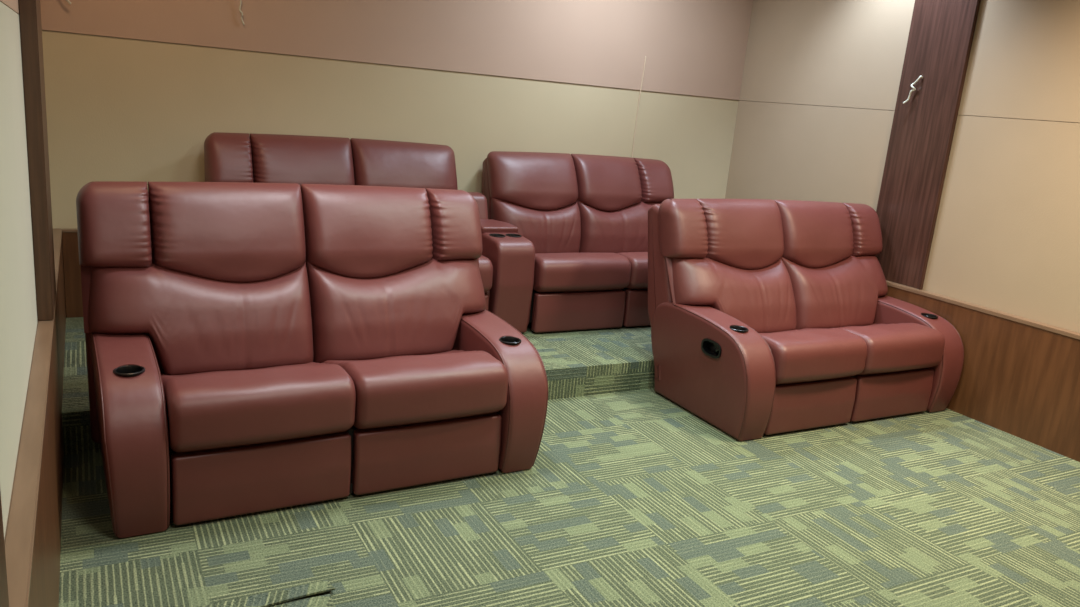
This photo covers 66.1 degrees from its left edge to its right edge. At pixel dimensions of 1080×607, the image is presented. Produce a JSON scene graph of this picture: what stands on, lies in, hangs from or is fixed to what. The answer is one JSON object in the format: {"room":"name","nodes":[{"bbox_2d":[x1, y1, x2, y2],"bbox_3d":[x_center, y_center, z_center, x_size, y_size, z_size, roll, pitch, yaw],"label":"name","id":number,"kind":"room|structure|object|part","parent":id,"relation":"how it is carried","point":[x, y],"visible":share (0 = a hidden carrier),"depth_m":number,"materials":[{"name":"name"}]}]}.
{"room":"home theater","nodes":[
{"label":"home theater","id":0,"kind":"room"},
{"bbox_2d":[0,0,37,538],"bbox_3d":[-0.988,-0.313,1.313,0.150,3.010,6.509,-3,16,-28],"label":"wall","id":1,"kind":"structure","parent":0,"point":[18,307],"depth_m":2.00,"materials":[{"name":"paint"}]},
{"bbox_2d":[0,491,8,606],"bbox_3d":[-0.659,-0.548,0.872,0.026,2.267,0.370,-3,16,-28],"label":"trim","id":2,"kind":"structure","parent":1,"relation":"attached to","point":[4,598],"depth_m":1.24,"materials":[{"name":"brown wood"}]},
{"bbox_2d":[4,228,65,606],"bbox_3d":[-0.996,0.736,1.621,0.047,0.633,6.509,-3,16,-28],"label":"wainscoting","id":3,"kind":"structure","parent":1,"relation":"attached to","point":[32,541],"depth_m":2.03,"materials":[{"name":"brown wood"}]},
{"bbox_2d":[18,0,55,320],"bbox_3d":[-1.657,-1.087,2.686,0.047,2.267,0.390,-3,16,-28],"label":"trim","id":4,"kind":"structure","parent":1,"relation":"attached to","point":[30,24],"depth_m":2.68,"materials":[{"name":"brown wood"}]},
{"bbox_2d":[40,0,752,301],"bbox_3d":[-0.531,-1.241,5.226,5.059,3.010,0.156,-3,16,-28],"label":"wall","id":5,"kind":"structure","parent":0,"point":[135,90],"depth_m":4.91,"materials":[{"name":"beige paint"}]},
{"bbox_2d":[62,229,82,317],"bbox_3d":[-0.580,-0.243,5.380,4.347,0.468,0.050,-3,16,-28],"label":"trim","id":6,"kind":"structure","parent":5,"relation":"attached to","point":[72,271],"depth_m":4.34,"materials":[{"name":"brown wood"}]},
{"bbox_2d":[239,0,244,24],"bbox_3d":[-1.594,-1.575,4.434,0.034,0.166,0.028,-3,16,-28],"label":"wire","id":7,"kind":"object","parent":5,"relation":"attached to","point":[240,0],"visible":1,"depth_m":4.43,"materials":[{"name":"beige"}]},
{"bbox_2d":[631,56,645,157],"bbox_3d":[0.678,-1.265,5.797,0.030,0.892,0.016,-3,16,-28],"label":"cord","id":8,"kind":"object","parent":5,"relation":"attached to","point":[645,56],"visible":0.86,"depth_m":5.77,"materials":[{"name":"beige"}]},
{"bbox_2d":[59,317,1079,606],"bbox_3d":[0.912,0.971,2.753,5.059,0.365,6.909,-3,16,-28],"label":"floor","id":9,"kind":"structure","parent":0,"point":[629,497],"depth_m":3.08,"materials":[{"name":"carpet"}]},
{"bbox_2d":[200,580,334,606],"bbox_3d":[-0.818,0.867,2.428,0.420,0.022,0.075,-3,16,-30],"label":"carpet offcut","id":10,"kind":"object","parent":9,"relation":"on","point":[267,599],"visible":1,"depth_m":2.45,"materials":[{"name":"green carpet"}]},
{"bbox_2d":[76,181,547,537],"bbox_3d":[-0.873,0.105,3.301,1.642,1.070,0.950,-3,16,-30],"label":"recliner sofa","id":11,"kind":"object","parent":9,"relation":"on","point":[251,347],"visible":1,"depth_m":3.13,"materials":[{"name":"red leather"}]},
{"bbox_3d":[-1.471,0.409,2.957,0.190,0.531,0.800,-3,16,-30],"label":"armrest","id":12,"kind":"part","parent":11,"relation":"part of","materials":[{"name":"red leather"}]},
{"bbox_3d":[-1.292,0.054,3.202,0.818,0.415,0.282,-3,16,-30],"label":"backrest","id":13,"kind":"part","parent":11,"relation":"part of","materials":[{"name":"red leather"}]},
{"bbox_2d":[161,362,355,452],"bbox_3d":[-1.050,0.318,3.032,0.614,0.226,0.574,-3,16,-30],"label":"seat cushion","id":14,"kind":"object","parent":11,"relation":"on","point":[208,407],"depth_m":2.82,"materials":[{"name":"red leather"}]},
{"bbox_3d":[-0.591,0.016,3.611,0.802,0.414,0.282,-3,16,-30],"label":"backrest","id":15,"kind":"part","parent":11,"relation":"part of","materials":[{"name":"red leather"}]},
{"bbox_2d":[323,350,507,428],"bbox_3d":[-0.516,0.289,3.343,0.614,0.225,0.574,-3,16,-30],"label":"seat cushion","id":16,"kind":"object","parent":11,"relation":"on","point":[393,389],"depth_m":3.13,"materials":[{"name":"red leather"}]},
{"bbox_3d":[-0.237,0.341,3.677,0.190,0.531,0.800,-3,16,-30],"label":"armrest","id":17,"kind":"part","parent":11,"relation":"part of","materials":[{"name":"red leather"}]},
{"bbox_2d":[204,132,492,309],"bbox_3d":[-1.040,-0.369,4.570,1.428,1.020,0.882,-3,16,-28],"label":"recliner sofa","id":18,"kind":"object","parent":9,"relation":"on","point":[228,157],"visible":0.2,"depth_m":4.60,"materials":[{"name":"red leather"}]},
{"bbox_2d":[479,255,492,292],"bbox_3d":[-0.640,-0.201,4.660,0.596,0.215,0.574,-3,16,-28],"label":"seat cushion","id":19,"kind":"object","parent":18,"relation":"on","point":[485,265],"depth_m":4.55,"materials":[{"name":"red leather"}]},
{"bbox_3d":[-0.448,-0.116,4.966,0.026,0.365,0.659,-3,16,-28],"label":"panel","id":20,"kind":"part","parent":18,"relation":"part of","materials":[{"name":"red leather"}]},
{"bbox_2d":[468,192,534,332],"bbox_3d":[-0.291,-0.258,4.951,0.240,0.731,0.696,-3,16,-28],"label":"sofa armrest","id":21,"kind":"object","parent":9,"relation":"on","point":[511,254],"visible":0.56,"depth_m":4.69,"materials":[{"name":"red leather"}]},
{"bbox_3d":[-0.415,-0.585,5.080,0.160,0.181,0.196,-3,16,-28],"label":"console backrest","id":22,"kind":"part","parent":21,"relation":"part of","materials":[{"name":"red leather"}]},
{"bbox_3d":[-0.283,-0.458,4.919,0.240,0.050,0.239,-3,16,-28],"label":"lid","id":23,"kind":"part","parent":21,"relation":"part of","materials":[{"name":"red leather"}]},
{"bbox_2d":[482,151,673,332],"bbox_3d":[0.420,-0.425,5.366,1.440,0.999,0.882,-3,16,-28],"label":"recliner sofa","id":24,"kind":"object","parent":9,"relation":"on","point":[584,217],"visible":0.77,"depth_m":5.21,"materials":[{"name":"red leather"}]},
{"bbox_3d":[-0.016,-0.478,5.295,0.606,0.379,0.218,-3,16,-28],"label":"backrest","id":25,"kind":"part","parent":24,"relation":"part of","materials":[{"name":"red leather"}]},
{"bbox_2d":[533,253,630,291],"bbox_3d":[0.155,-0.230,5.095,0.629,0.211,0.574,-3,16,-28],"label":"seat cushion","id":26,"kind":"object","parent":24,"relation":"on","point":[553,272],"depth_m":4.85,"materials":[{"name":"red leather"}]},
{"bbox_3d":[0.593,-0.509,5.627,0.776,0.386,0.223,-3,16,-28],"label":"backrest","id":27,"kind":"part","parent":24,"relation":"part of","materials":[{"name":"red leather"}]},
{"bbox_2d":[617,252,647,288],"bbox_3d":[0.689,-0.254,5.384,0.577,0.211,0.574,-3,16,-28],"label":"seat cushion","id":28,"kind":"object","parent":24,"relation":"on","point":[638,279],"depth_m":5.05,"materials":[{"name":"red leather"}]},
{"bbox_2d":[648,199,963,440],"bbox_3d":[1.450,0.008,4.558,1.586,1.057,0.985,-2,16,-28],"label":"recliner sofa","id":29,"kind":"object","parent":9,"relation":"on","point":[767,316],"visible":1,"depth_m":4.37,"materials":[{"name":"red leather"}]},
{"bbox_3d":[0.848,0.218,4.057,0.037,0.082,0.146,-2,16,-28],"label":"recliner handle","id":30,"kind":"part","parent":29,"relation":"part of","materials":[{"name":"black plastic"}]},
{"bbox_3d":[0.854,0.306,4.225,0.190,0.525,0.800,-2,16,-28],"label":"armrest","id":31,"kind":"part","parent":29,"relation":"part of","materials":[{"name":"red leather"}]},
{"bbox_3d":[1.046,-0.044,4.471,0.780,0.409,0.314,-2,16,-28],"label":"backrest","id":32,"kind":"part","parent":29,"relation":"part of","materials":[{"name":"red leather"}]},
{"bbox_2d":[759,329,866,384],"bbox_3d":[1.270,0.220,4.280,0.595,0.224,0.574,-2,16,-28],"label":"seat cushion","id":33,"kind":"object","parent":29,"relation":"on","point":[799,356],"depth_m":4.05,"materials":[{"name":"red leather"}]},
{"bbox_3d":[1.742,-0.074,4.843,0.794,0.409,0.314,-2,16,-28],"label":"backrest","id":34,"kind":"part","parent":29,"relation":"part of","materials":[{"name":"red leather"}]},
{"bbox_2d":[804,323,944,374],"bbox_3d":[1.798,0.198,4.563,0.595,0.223,0.574,-2,16,-28],"label":"seat cushion","id":35,"kind":"object","parent":29,"relation":"on","point":[892,348],"depth_m":4.34,"materials":[{"name":"red leather"}]},
{"bbox_3d":[2.080,0.253,4.881,0.190,0.525,0.800,-2,16,-28],"label":"armrest","id":36,"kind":"part","parent":29,"relation":"part of","materials":[{"name":"red leather"}]},
{"bbox_2d":[725,0,1079,332],"bbox_3d":[3.059,-0.496,3.511,0.150,3.010,6.509,-3,16,-28],"label":"wall","id":37,"kind":"structure","parent":0,"point":[820,84],"depth_m":4.64,"materials":[{"name":"beige paint"}]},
{"bbox_2d":[903,76,922,103],"bbox_3d":[2.174,-1.244,4.839,0.092,0.166,0.035,14,16,31],"label":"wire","id":38,"kind":"object","parent":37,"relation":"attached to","point":[917,80],"visible":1,"depth_m":4.83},
{"bbox_2d":[875,0,975,288],"bbox_3d":[2.240,-1.243,4.779,0.020,2.293,0.400,-3,16,-28],"label":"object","id":39,"kind":"structure","parent":37,"relation":"attached to","point":[939,31],"depth_m":4.83,"materials":[{"name":"brown wood"}]},
{"bbox_2d":[918,0,980,289],"bbox_3d":[2.333,-1.191,4.603,0.028,2.293,0.012,-3,16,-28],"label":"trim","id":40,"kind":"structure","parent":37,"relation":"attached to","point":[977,5],"depth_m":4.67,"materials":[{"name":"brown wood"}]},
{"bbox_2d":[886,280,1079,461],"bbox_3d":[2.869,0.574,3.724,0.065,0.607,6.509,-3,16,-28],"label":"wainscoting","id":41,"kind":"structure","parent":37,"relation":"attached to","point":[1020,376],"depth_m":4.35,"materials":[{"name":"brown wood"}]}
]}

